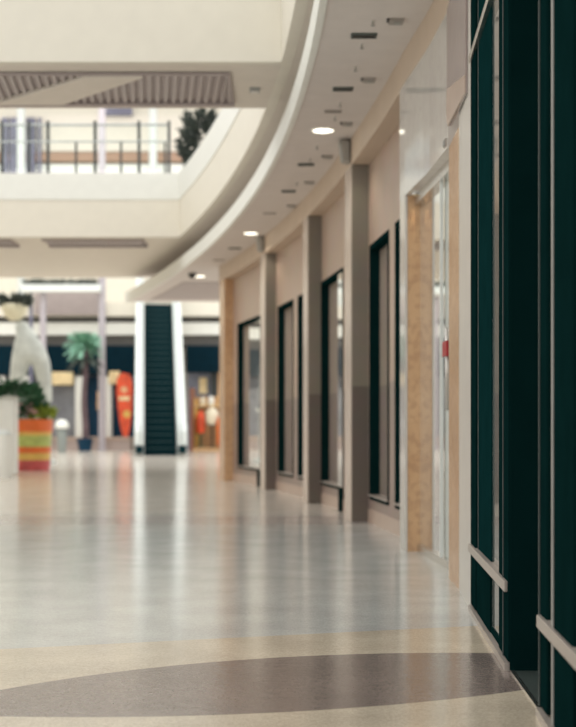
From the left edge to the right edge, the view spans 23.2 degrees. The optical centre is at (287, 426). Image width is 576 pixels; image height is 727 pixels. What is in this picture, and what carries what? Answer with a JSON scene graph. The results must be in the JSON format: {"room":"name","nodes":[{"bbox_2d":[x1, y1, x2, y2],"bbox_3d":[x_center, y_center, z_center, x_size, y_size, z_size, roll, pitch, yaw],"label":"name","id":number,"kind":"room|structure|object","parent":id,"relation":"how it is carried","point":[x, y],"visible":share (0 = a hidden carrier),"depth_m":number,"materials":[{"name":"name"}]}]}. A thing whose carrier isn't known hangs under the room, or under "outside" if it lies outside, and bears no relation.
{"room":"shopping mall","nodes":[
{"label":"shopping mall","id":0,"kind":"room"},
{"bbox_2d":[0,238,177,277],"bbox_3d":[-8.884,-3.275,25.600,14.231,0.450,6.000,0,0,0],"label":"ceiling","id":1,"kind":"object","parent":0,"point":[34,258],"visible":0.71,"depth_m":25.34,"materials":[{"name":"paint"}]},
{"bbox_2d":[0,239,19,247],"bbox_3d":[-5.350,-3.027,23.100,1.700,0.045,0.800,0,0,0],"label":"grille","id":2,"kind":"object","parent":1,"relation":"attached to","point":[4,243],"visible":1,"depth_m":23.17,"materials":[{"name":"metal"}]},
{"bbox_2d":[0,200,178,237],"bbox_3d":[-8.873,-3.350,22.550,14.254,0.600,0.100,0,0,0],"label":"walkway edge","id":3,"kind":"structure","parent":1,"relation":"attached to","point":[18,218],"depth_m":22.50,"materials":[{"name":"beige paint"}]},
{"bbox_2d":[0,173,178,199],"bbox_3d":[-8.873,-3.865,22.544,14.254,0.430,0.112,0,0,0],"label":"parapet","id":4,"kind":"object","parent":3,"relation":"on","point":[13,186],"visible":1,"depth_m":22.49,"materials":[{"name":"white paint"}]},
{"bbox_2d":[0,121,170,172],"bbox_3d":[-4.697,-4.505,22.548,5.605,0.850,0.084,0,0,0],"label":"glass railing","id":5,"kind":"object","parent":4,"relation":"on","point":[28,147],"visible":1,"depth_m":22.55,"materials":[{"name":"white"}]},
{"bbox_2d":[41,239,147,247],"bbox_3d":[-3.175,-3.027,23.100,1.650,0.045,0.800,0,0,0],"label":"grille","id":6,"kind":"object","parent":1,"relation":"attached to","point":[53,243],"visible":1,"depth_m":23.10,"materials":[{"name":"metal"}]},
{"bbox_2d":[0,302,218,316],"bbox_3d":[-6.500,-4.350,52.750,19.000,0.500,2.100,0,0,0],"label":"landing","id":7,"kind":"object","parent":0,"point":[113,309],"visible":0.33,"depth_m":51.70,"materials":[{"name":"beige paint"}]},
{"bbox_2d":[17,108,24,294],"bbox_3d":[-9.974,-8.625,52.300,0.390,8.050,0.390,0,0,0],"label":"round column","id":8,"kind":"structure","parent":7,"relation":"on","point":[20,111],"depth_m":52.17,"materials":[{"name":"white paint"}]},
{"bbox_2d":[0,108,205,314],"bbox_3d":[-8.850,-8.190,52.700,13.700,8.120,2.200,0,0,0],"label":"facade","id":9,"kind":"object","parent":7,"relation":"on","point":[56,303],"visible":0.29,"depth_m":53.53,"materials":[{"name":"white paint"}]},
{"bbox_2d":[149,108,156,278],"bbox_3d":[-5.043,-8.625,52.300,0.390,8.050,0.390,0,0,0],"label":"round column","id":10,"kind":"structure","parent":7,"relation":"on","point":[152,111],"depth_m":52.17,"materials":[{"name":"white paint"}]},
{"bbox_2d":[0,108,221,448],"bbox_3d":[-6.500,-6.150,53.900,19.000,14.000,0.200,0,0,0],"label":"wall","id":11,"kind":"structure","parent":0,"point":[116,288],"depth_m":53.80,"materials":[{"name":"beige paint"}]},
{"bbox_2d":[0,345,135,436],"bbox_3d":[-10.860,-1.330,52.875,10.280,3.400,1.850,0,0,0],"label":"shopfront","id":12,"kind":"object","parent":11,"relation":"on","point":[66,388],"visible":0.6,"depth_m":52.10,"materials":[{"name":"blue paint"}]},
{"bbox_2d":[0,335,218,347],"bbox_3d":[-6.500,-3.225,53.000,19.000,0.390,1.600,0,0,0],"label":"band","id":13,"kind":"object","parent":11,"relation":"attached to","point":[4,339],"visible":0.33,"depth_m":52.20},
{"bbox_2d":[0,317,218,322],"bbox_3d":[-6.500,-3.985,53.000,19.000,0.230,1.600,0,0,0],"label":"band","id":14,"kind":"object","parent":11,"relation":"attached to","point":[2,319],"visible":0.22,"depth_m":52.20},
{"bbox_2d":[0,65,279,107],"bbox_3d":[-8.032,-3.275,12.600,15.935,0.450,1.600,0,0,0],"label":"bridge","id":15,"kind":"object","parent":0,"point":[243,77],"visible":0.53,"depth_m":12.01,"materials":[{"name":"paint"}]},
{"bbox_2d":[0,72,234,106],"bbox_3d":[-2.200,-3.025,12.585,3.400,0.050,1.130,0,0,0],"label":"grille","id":16,"kind":"object","parent":15,"relation":"attached to","point":[17,89],"visible":1,"depth_m":12.56,"materials":[{"name":"metal"}]},
{"bbox_2d":[0,0,280,64],"bbox_3d":[-8.028,-3.350,11.750,15.943,0.600,0.100,0,0,0],"label":"walkway edge","id":17,"kind":"structure","parent":15,"relation":"attached to","point":[32,32],"depth_m":11.70,"materials":[{"name":"beige paint"}]},
{"bbox_2d":[250,87,259,92],"bbox_3d":[-0.300,-3.032,12.615,0.090,0.036,0.090,0,0,0],"label":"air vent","id":18,"kind":"object","parent":15,"relation":"attached to","point":[252,89],"visible":1,"depth_m":12.57,"materials":[{"name":"grey metal"}]},
{"bbox_2d":[130,0,313,277],"bbox_3d":[-0.120,-3.300,15.300,6.240,0.500,26.600,0,0,0],"label":"gallery slab","id":19,"kind":"object","parent":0,"point":[239,186],"visible":0.14,"depth_m":17.54,"materials":[{"name":"paint"}]},
{"bbox_2d":[172,108,219,167],"bbox_3d":[-1.628,-4.904,26.992,1.227,2.714,1.222,0,0,0],"label":"tree","id":20,"kind":"object","parent":19,"relation":"on","point":[191,135],"visible":0.5,"depth_m":26.78,"materials":[{"name":"green plant"}]},
{"bbox_2d":[125,0,308,277],"bbox_3d":[-0.982,-3.350,15.375,1.259,0.600,26.836,0,0,-7],"label":"gallery edge","id":21,"kind":"structure","parent":19,"relation":"attached to","point":[250,125],"depth_m":16.40,"materials":[{"name":"beige paint"}]},
{"bbox_2d":[179,108,240,199],"bbox_3d":[-0.988,-3.865,15.375,1.271,0.430,26.838,0,0,-7],"label":"parapet","id":22,"kind":"object","parent":21,"relation":"on","point":[223,123],"visible":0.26,"depth_m":19.43,"materials":[{"name":"white paint"}]},
{"bbox_2d":[0,449,550,726],"bbox_3d":[-6.000,0.898,26.500,20.000,0.104,59.000,0,0,0],"label":"floor","id":23,"kind":"structure","parent":0,"point":[136,591],"depth_m":6.35,"materials":[{"name":"stone"}]},
{"bbox_2d":[0,429,11,478],"bbox_3d":[-4.739,0.445,23.200,0.320,0.810,0.320,0,0,0],"label":"drum","id":24,"kind":"object","parent":23,"relation":"on","point":[5,435],"visible":1,"depth_m":23.08,"materials":[{"name":"paint"}]},
{"bbox_2d":[0,377,43,474],"bbox_3d":[-4.990,-0.029,25.082,1.222,1.757,1.221,0,0,0],"label":"planter","id":25,"kind":"object","parent":23,"relation":"on","point":[8,403],"visible":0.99,"depth_m":24.78,"materials":[{"name":"paint"}]},
{"bbox_2d":[29,293,32,382],"bbox_3d":[-9.289,-2.025,50.600,0.182,5.750,0.182,0,0,0],"label":"round column","id":26,"kind":"structure","parent":23,"relation":"on","point":[31,306],"depth_m":50.54,"materials":[{"name":"white paint"}]},
{"bbox_2d":[8,321,55,464],"bbox_3d":[-5.920,-0.790,32.000,1.240,3.280,1.240,0,0,0],"label":"stone sculpture","id":27,"kind":"object","parent":23,"relation":"on","point":[28,350],"visible":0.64,"depth_m":31.81,"materials":[{"name":"white stone"}]},
{"bbox_2d":[0,289,34,320],"bbox_3d":[-6.226,-2.783,32.060,0.964,0.706,1.035,0,0,0],"label":"bowl planter","id":28,"kind":"object","parent":27,"relation":"on","point":[14,308],"visible":1,"depth_m":31.78,"materials":[{"name":"beige ceramic"}]},
{"bbox_2d":[15,393,58,470],"bbox_3d":[-5.067,0.043,27.612,1.143,1.615,1.053,0,0,0],"label":"planter","id":29,"kind":"object","parent":23,"relation":"on","point":[34,435],"visible":0.83,"depth_m":27.31,"materials":[{"name":"ceramic"}]},
{"bbox_2d":[40,292,45,349],"bbox_3d":[-8.855,-2.025,50.600,0.312,5.750,0.312,0,0,0],"label":"round column","id":30,"kind":"structure","parent":23,"relation":"on","point":[42,295],"depth_m":50.51,"materials":[{"name":"white paint"}]},
{"bbox_2d":[21,284,101,292],"bbox_3d":[-8.138,-4.990,50.310,2.838,0.280,0.380,0,0,0],"label":"cross beam","id":31,"kind":"structure","parent":30,"relation":"attached to","point":[30,288],"depth_m":50.20,"materials":[{"name":"white paint"}]},
{"bbox_2d":[21,278,98,283],"bbox_3d":[-8.145,-5.257,50.281,2.827,0.287,0.499,0,0,0],"label":"trailing foliage","id":32,"kind":"object","parent":31,"relation":"on","point":[32,281],"visible":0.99,"depth_m":50.22,"materials":[{"name":"green plant"}]},
{"bbox_2d":[55,419,68,452],"bbox_3d":[-7.506,0.300,46.500,0.460,1.100,0.460,0,0,0],"label":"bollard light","id":33,"kind":"object","parent":23,"relation":"on","point":[61,426],"visible":1,"depth_m":46.36,"materials":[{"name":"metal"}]},
{"bbox_2d":[63,331,103,450],"bbox_3d":[-7.234,-1.257,49.601,1.490,4.231,1.469,0,0,0],"label":"palm tree","id":34,"kind":"object","parent":23,"relation":"on","point":[84,343],"visible":1,"depth_m":49.49,"materials":[{"name":"green plant"}]},
{"bbox_2d":[51,437,133,449],"bbox_3d":[-10.401,0.610,52.150,9.199,0.480,1.500,0,0,0],"label":"wall","id":35,"kind":"structure","parent":23,"relation":"on","point":[112,443],"depth_m":51.45,"materials":[{"name":"paint"}]},
{"bbox_2d":[116,373,132,436],"bbox_3d":[-6.040,-0.820,51.742,0.600,2.380,0.075,0,0,0],"label":"surfboard","id":36,"kind":"object","parent":35,"relation":"on","point":[124,389],"visible":1,"depth_m":51.72,"materials":[{"name":"plastic"}]},
{"bbox_2d":[121,386,126,392],"bbox_3d":[-6.054,-1.380,51.710,0.240,0.236,0.010,0,0,0],"label":"print","id":37,"kind":"object","parent":36,"relation":"attached to","point":[123,388],"depth_m":51.70},
{"bbox_2d":[119,396,129,399],"bbox_3d":[-6.054,-1.055,51.715,0.400,0.150,0.010,0,0,0],"label":"print","id":38,"kind":"object","parent":36,"relation":"attached to","point":[120,397],"depth_m":51.72},
{"bbox_2d":[123,410,130,417],"bbox_3d":[-5.954,-0.480,51.710,0.280,0.276,0.010,0,0,0],"label":"print","id":39,"kind":"object","parent":36,"relation":"attached to","point":[126,413],"depth_m":51.70,"materials":[{"name":"paint"}]},
{"bbox_2d":[97,108,106,450],"bbox_3d":[-6.723,-5.900,50.600,0.338,13.500,0.338,0,0,0],"label":"round column","id":40,"kind":"structure","parent":23,"relation":"on","point":[101,111],"depth_m":50.49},
{"bbox_2d":[134,278,186,455],"bbox_3d":[-4.292,-2.325,46.621,1.560,6.349,10.285,0,0,-6],"label":"escalator","id":41,"kind":"object","parent":23,"relation":"on","point":[160,410],"visible":0.92,"depth_m":45.41,"materials":[{"name":"white metal"}]},
{"bbox_2d":[186,345,218,449],"bbox_3d":[-0.394,-1.090,52.900,6.789,3.880,1.800,0,0,0],"label":"shopfront","id":42,"kind":"object","parent":23,"relation":"on","point":[202,361],"visible":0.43,"depth_m":51.99,"materials":[{"name":"black glass"}]},
{"bbox_2d":[199,378,206,393],"bbox_3d":[-3.194,-1.560,52.750,0.297,0.594,0.100,0,0,0],"label":"poster","id":43,"kind":"object","parent":42,"relation":"attached to","point":[202,381],"depth_m":52.70,"materials":[{"name":"yellow paper"}]},
{"bbox_2d":[189,388,218,451],"bbox_3d":[-2.306,-0.251,49.150,2.212,2.201,1.300,0,0,0],"label":"shelving unit","id":44,"kind":"object","parent":23,"relation":"on","point":[206,437],"depth_m":49.27,"materials":[{"name":"brown wood"}]},
{"bbox_2d":[194,399,198,446],"bbox_3d":[-3.289,-0.130,49.400,0.280,1.680,0.276,0,0,0],"label":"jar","id":45,"kind":"object","parent":44,"relation":"on","point":[196,436],"visible":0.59,"depth_m":49.27,"materials":[{"name":"ceramic"}]},
{"bbox_2d":[199,397,205,404],"bbox_3d":[-3.020,-0.908,49.450,0.220,0.291,0.217,0,0,0],"label":"pot","id":46,"kind":"object","parent":44,"relation":"on","point":[202,401],"visible":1,"depth_m":49.37,"materials":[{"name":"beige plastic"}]},
{"bbox_2d":[194,405,218,406],"bbox_3d":[-2.245,-0.742,49.475,2.091,0.040,0.450,0,0,0],"label":"shelf","id":47,"kind":"object","parent":44,"relation":"attached to","point":[194,405],"depth_m":49.25,"materials":[{"name":"brown wood"}]},
{"bbox_2d":[208,396,213,404],"bbox_3d":[-2.720,-0.930,49.450,0.220,0.336,0.217,0,0,0],"label":"pot","id":48,"kind":"object","parent":44,"relation":"on","point":[210,399],"visible":1,"depth_m":49.37,"materials":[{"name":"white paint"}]},
{"bbox_2d":[206,425,216,446],"bbox_3d":[-2.655,0.320,48.900,0.400,0.780,0.400,0,0,0],"label":"display stand","id":49,"kind":"object","parent":44,"relation":"on","point":[206,425],"visible":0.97,"depth_m":48.87,"materials":[{"name":"black metal"}]},
{"bbox_2d":[205,407,218,424],"bbox_3d":[-2.655,-0.378,48.900,0.480,0.616,0.473,0,0,0],"label":"globe","id":50,"kind":"object","parent":49,"relation":"on","point":[211,415],"visible":1,"depth_m":48.71,"materials":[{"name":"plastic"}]},
{"bbox_2d":[217,418,218,446],"bbox_3d":[-2.313,0.122,48.700,0.340,1.176,0.335,0,0,0],"label":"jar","id":51,"kind":"object","parent":44,"relation":"on","point":[218,418],"visible":0.21,"depth_m":48.59,"materials":[{"name":"orange ceramic"}]},
{"bbox_3d":[-3.062,0.470,49.000,0.340,0.480,0.340,0,0,0],"label":"display stand","id":52,"kind":"object","parent":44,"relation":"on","visible":0},
{"bbox_2d":[196,411,204,433],"bbox_3d":[-3.062,-0.173,49.000,0.340,0.806,0.335,0,0,0],"label":"jar","id":53,"kind":"object","parent":52,"relation":"on","point":[200,418],"visible":1,"depth_m":48.87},
{"bbox_2d":[219,279,232,480],"bbox_3d":[-0.934,-0.750,22.425,0.258,3.200,0.400,0,0,-14],"label":"marble pillar","id":54,"kind":"structure","parent":23,"relation":"on","point":[225,285],"depth_m":22.23,"materials":[{"name":"beige stone"}]},
{"bbox_2d":[260,253,275,489],"bbox_3d":[-0.217,-0.750,19.110,0.264,3.200,0.380,0,0,-10],"label":"pillar","id":55,"kind":"structure","parent":23,"relation":"on","point":[267,260],"depth_m":18.92,"materials":[{"name":"paint"}]},
{"bbox_2d":[303,216,321,502],"bbox_3d":[0.326,-0.750,15.755,0.264,3.200,0.360,0,0,-8],"label":"pillar","id":56,"kind":"structure","parent":23,"relation":"on","point":[312,225],"depth_m":15.57,"materials":[{"name":"paint"}]},
{"bbox_2d":[345,165,368,521],"bbox_3d":[0.676,-0.750,12.751,0.264,3.200,0.420,0,0,-5],"label":"pillar","id":57,"kind":"structure","parent":23,"relation":"on","point":[356,176],"depth_m":12.54,"materials":[{"name":"paint"}]},
{"bbox_2d":[400,195,419,551],"bbox_3d":[0.943,-0.365,9.678,0.320,2.430,0.245,0,0,0],"label":"marble column","id":58,"kind":"structure","parent":23,"relation":"on","point":[409,213],"depth_m":9.56,"materials":[{"name":"beige stone"}]},
{"bbox_2d":[414,159,448,569],"bbox_3d":[0.946,-0.365,8.730,0.060,2.430,1.667,0,0,-4],"label":"glazing","id":59,"kind":"object","parent":23,"relation":"on","point":[432,198],"visible":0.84,"depth_m":8.97,"materials":[{"name":"clear glass"}]},
{"bbox_2d":[449,0,471,604],"bbox_3d":[1.010,-0.750,7.200,0.263,3.200,1.412,0,0,2],"label":"marble column","id":60,"kind":"structure","parent":23,"relation":"on","point":[460,146],"depth_m":7.31,"materials":[{"name":"stone"}]},
{"bbox_2d":[446,0,467,125],"bbox_3d":[0.877,-1.972,7.290,0.019,0.755,1.222,0,0,2],"label":"panel","id":61,"kind":"object","parent":60,"relation":"attached to","point":[457,10],"visible":1,"depth_m":7.22,"materials":[{"name":"beige paint"}]},
{"bbox_2d":[468,0,509,670],"bbox_3d":[0.881,-0.750,5.689,0.172,3.200,1.629,0,0,3],"label":"shopfront","id":62,"kind":"object","parent":23,"relation":"on","point":[489,56],"visible":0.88,"depth_m":5.65,"materials":[{"name":"glass"}]},
{"bbox_2d":[510,0,537,670],"bbox_3d":[1.246,-0.750,4.489,0.948,3.200,0.778,0,0,0],"label":"door","id":63,"kind":"structure","parent":23,"relation":"on","point":[523,13],"depth_m":4.86,"materials":[{"name":"black glass"}]},
{"bbox_2d":[510,670,540,706],"bbox_3d":[0.767,0.847,4.496,0.015,0.006,0.733,0,0,2],"label":"threshold strip","id":64,"kind":"object","parent":23,"relation":"on","point":[529,694],"visible":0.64,"depth_m":4.52,"materials":[{"name":"metal"}]},
{"bbox_2d":[536,0,575,726],"bbox_3d":[0.724,-0.750,2.662,0.132,3.200,2.935,0,0,3],"label":"shopfront","id":65,"kind":"object","parent":23,"relation":"on","point":[556,616],"visible":1,"depth_m":3.76,"materials":[{"name":"black glass"}]},
{"bbox_2d":[130,0,432,301],"bbox_3d":[-0.564,-2.670,15.000,5.527,0.160,28.000,0,0,0],"label":"ceiling","id":66,"kind":"structure","parent":0,"point":[337,54],"depth_m":11.28,"materials":[{"name":"paint"}]},
{"bbox_2d":[150,282,218,299],"bbox_3d":[-0.351,-2.584,26.700,4.901,0.012,3.400,0,0,0],"label":"ceiling panel","id":67,"kind":"object","parent":66,"relation":"attached to","point":[185,290],"visible":0.37,"depth_m":26.84,"materials":[{"name":"beige paint"}]},
{"bbox_2d":[187,272,196,278],"bbox_3d":[-1.600,-2.535,23.400,0.160,0.110,0.160,0,0,0],"label":"ceiling camera","id":68,"kind":"object","parent":66,"relation":"attached to","point":[192,275],"visible":1,"depth_m":23.35,"materials":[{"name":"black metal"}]},
{"bbox_2d":[125,0,327,302],"bbox_3d":[-0.937,-2.678,15.080,1.307,0.205,28.234,0,0,-7],"label":"ceiling edge","id":69,"kind":"structure","parent":66,"relation":"attached to","point":[281,137],"depth_m":14.28,"materials":[{"name":"white paint"}]},
{"bbox_2d":[242,232,259,234],"bbox_3d":[-0.494,-2.584,18.690,0.230,0.011,0.230,0,0,0],"label":"recessed light","id":70,"kind":"object","parent":66,"relation":"in","point":[246,233],"visible":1,"depth_m":18.66,"materials":[{"name":"beige"}]},
{"bbox_2d":[281,190,295,192],"bbox_3d":[0.006,-2.584,15.360,0.155,0.012,0.100,0,0,0],"label":"ceiling vent","id":71,"kind":"object","parent":66,"relation":"in","point":[282,191],"visible":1,"depth_m":15.34,"materials":[{"name":"black metal"}]},
{"bbox_2d":[298,163,313,165],"bbox_3d":[0.177,-2.584,13.790,0.160,0.012,0.100,0,0,0],"label":"ceiling vent","id":72,"kind":"object","parent":66,"relation":"in","point":[299,164],"visible":1,"depth_m":13.75,"materials":[{"name":"black metal"}]},
{"bbox_2d":[304,181,313,184],"bbox_3d":[0.226,-2.576,14.800,0.105,0.028,0.090,0,0,0],"label":"recessed light","id":73,"kind":"object","parent":66,"relation":"in","point":[306,182],"visible":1,"depth_m":14.76,"materials":[{"name":"black metal"}]},
{"bbox_2d":[310,127,335,132],"bbox_3d":[0.306,-2.584,12.200,0.230,0.011,0.230,0,0,0],"label":"recessed light","id":74,"kind":"object","parent":66,"relation":"in","point":[317,129],"visible":1,"depth_m":12.18,"materials":[{"name":"beige"}]},
{"bbox_2d":[313,129,332,132],"bbox_3d":[0.306,-2.580,12.200,0.180,0.003,0.180,0,0,0],"label":"diffuser","id":75,"kind":"object","parent":74,"relation":"attached to","point":[314,130],"depth_m":12.20,"materials":[{"name":"beige plastic"}]},
{"bbox_2d":[322,155,332,158],"bbox_3d":[0.374,-2.576,13.380,0.105,0.028,0.090,0,0,0],"label":"recessed light","id":76,"kind":"object","parent":66,"relation":"in","point":[323,156],"visible":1,"depth_m":13.34,"materials":[{"name":"black metal"}]},
{"bbox_2d":[324,110,341,112],"bbox_3d":[0.369,-2.584,11.470,0.140,0.012,0.070,0,0,0],"label":"ceiling vent","id":77,"kind":"object","parent":66,"relation":"in","point":[325,111],"visible":1,"depth_m":11.44,"materials":[{"name":"grey metal"}]},
{"bbox_2d":[219,0,448,280],"bbox_3d":[0.244,-2.470,12.900,2.712,0.240,19.400,0,0,0],"label":"bulkhead","id":78,"kind":"object","parent":66,"relation":"attached to","point":[381,121],"visible":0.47,"depth_m":12.07,"materials":[{"name":"beige paint"}]},
{"bbox_2d":[256,237,263,251],"bbox_3d":[-0.375,-2.478,18.991,0.106,0.204,0.144,0,0,-11],"label":"loudspeaker","id":79,"kind":"object","parent":78,"relation":"attached to","point":[259,240],"visible":1,"depth_m":18.92,"materials":[{"name":"grey plastic"}]},
{"bbox_2d":[338,140,350,164],"bbox_3d":[0.511,-2.478,12.615,0.106,0.204,0.144,0,0,-6],"label":"loudspeaker","id":80,"kind":"object","parent":78,"relation":"attached to","point":[344,146],"visible":1,"depth_m":12.55,"materials":[{"name":"grey plastic"}]},
{"bbox_2d":[338,142,342,162],"bbox_3d":[0.473,-2.476,12.612,0.030,0.173,0.115,0,0,-6],"label":"grille","id":81,"kind":"object","parent":80,"relation":"attached to","point":[340,144],"depth_m":12.57,"materials":[{"name":"beige metal"}]},
{"bbox_2d":[333,87,352,91],"bbox_3d":[0.421,-2.584,10.710,0.155,0.012,0.100,0,0,0],"label":"ceiling vent","id":82,"kind":"object","parent":66,"relation":"in","point":[335,89],"visible":1,"depth_m":10.70,"materials":[{"name":"black metal"}]},
{"bbox_2d":[340,122,352,126],"bbox_3d":[0.495,-2.576,11.930,0.105,0.028,0.090,0,0,0],"label":"recessed light","id":83,"kind":"object","parent":66,"relation":"in","point":[344,124],"visible":1,"depth_m":11.89,"materials":[{"name":"black metal"}]},
{"bbox_2d":[351,33,376,38],"bbox_3d":[0.502,-2.584,9.250,0.170,0.012,0.100,0,0,0],"label":"ceiling vent","id":84,"kind":"object","parent":66,"relation":"in","point":[353,35],"visible":1,"depth_m":9.23,"materials":[{"name":"black metal"}]},
{"bbox_2d":[361,78,374,82],"bbox_3d":[0.596,-2.576,10.420,0.105,0.028,0.090,0,0,0],"label":"recessed light","id":85,"kind":"object","parent":66,"relation":"in","point":[365,80],"visible":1,"depth_m":10.38,"materials":[{"name":"black metal"}]},
{"bbox_2d":[386,18,403,24],"bbox_3d":[0.680,-2.576,8.910,0.105,0.028,0.090,0,0,0],"label":"recessed light","id":86,"kind":"object","parent":66,"relation":"in","point":[392,21],"visible":1,"depth_m":8.87,"materials":[{"name":"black metal"}]},
{"bbox_2d":[233,124,399,520],"bbox_3d":[0.157,-0.750,16.181,0.308,3.200,12.821,0,0,-8],"label":"wall","id":87,"kind":"structure","parent":0,"point":[384,169],"depth_m":14.77,"materials":[{"name":"beige paint"}]},
{"bbox_2d":[237,315,259,485],"bbox_3d":[-0.541,-0.380,20.990,0.135,2.460,1.850,0,0,-12],"label":"window","id":88,"kind":"structure","parent":87,"relation":"in","point":[248,331],"depth_m":21.15,"materials":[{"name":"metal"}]},
{"bbox_2d":[277,299,293,477],"bbox_3d":[0.014,-0.485,18.200,0.126,2.250,1.199,0,0,-10],"label":"window","id":89,"kind":"structure","parent":87,"relation":"in","point":[286,310],"depth_m":18.59,"materials":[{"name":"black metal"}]},
{"bbox_2d":[297,294,302,479],"bbox_3d":[0.251,-0.485,16.740,0.127,2.250,1.112,0,0,-9],"label":"window","id":90,"kind":"structure","parent":87,"relation":"in","point":[300,297],"depth_m":17.23,"materials":[{"name":"black glass"}]},
{"bbox_2d":[233,473,399,536],"bbox_3d":[0.163,0.790,16.080,0.284,0.120,12.614,0,0,-8],"label":"baseboard","id":91,"kind":"structure","parent":87,"relation":"attached to","point":[392,525],"depth_m":14.86,"materials":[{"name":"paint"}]},
{"bbox_2d":[320,267,343,510],"bbox_3d":[0.510,-0.380,14.850,0.137,2.460,1.527,0,0,-7],"label":"window","id":92,"kind":"structure","parent":87,"relation":"in","point":[332,287],"depth_m":15.27,"materials":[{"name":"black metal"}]},
{"bbox_2d":[368,229,388,505],"bbox_3d":[0.821,-0.485,11.930,0.128,2.250,1.075,0,0,-5],"label":"window","id":93,"kind":"structure","parent":87,"relation":"in","point":[379,249],"depth_m":12.37,"materials":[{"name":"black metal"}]},
{"bbox_2d":[393,219,399,509],"bbox_3d":[0.934,-0.485,10.530,0.128,2.250,1.072,0,0,-4],"label":"window","id":94,"kind":"structure","parent":87,"relation":"in","point":[397,224],"depth_m":11.01,"materials":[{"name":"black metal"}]},
{"bbox_2d":[400,13,458,200],"bbox_3d":[1.001,-1.965,8.850,0.318,0.770,1.923,0,0,-4],"label":"header","id":95,"kind":"object","parent":87,"relation":"attached to","point":[424,127],"visible":0.47,"depth_m":8.80,"materials":[{"name":"white stone"}]},
{"bbox_2d":[443,138,446,148],"bbox_3d":[0.892,-1.617,7.980,0.013,0.045,0.080,0,0,-3],"label":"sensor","id":96,"kind":"object","parent":95,"relation":"attached to","point":[445,139],"visible":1,"depth_m":7.95,"materials":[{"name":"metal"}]},
{"bbox_3d":[-15.900,-2.650,30.900,0.200,7.000,45.800,0,0,0],"label":"wall","id":97,"kind":"structure","parent":0,"visible":0},
{"bbox_2d":[0,323,218,334],"bbox_3d":[-6.500,-3.645,52.850,19.000,0.450,1.900,0,0,0],"label":"band","id":98,"kind":"object","parent":97,"relation":"attached to","point":[5,328],"visible":0.33,"depth_m":51.91,"materials":[{"name":"white paint"}]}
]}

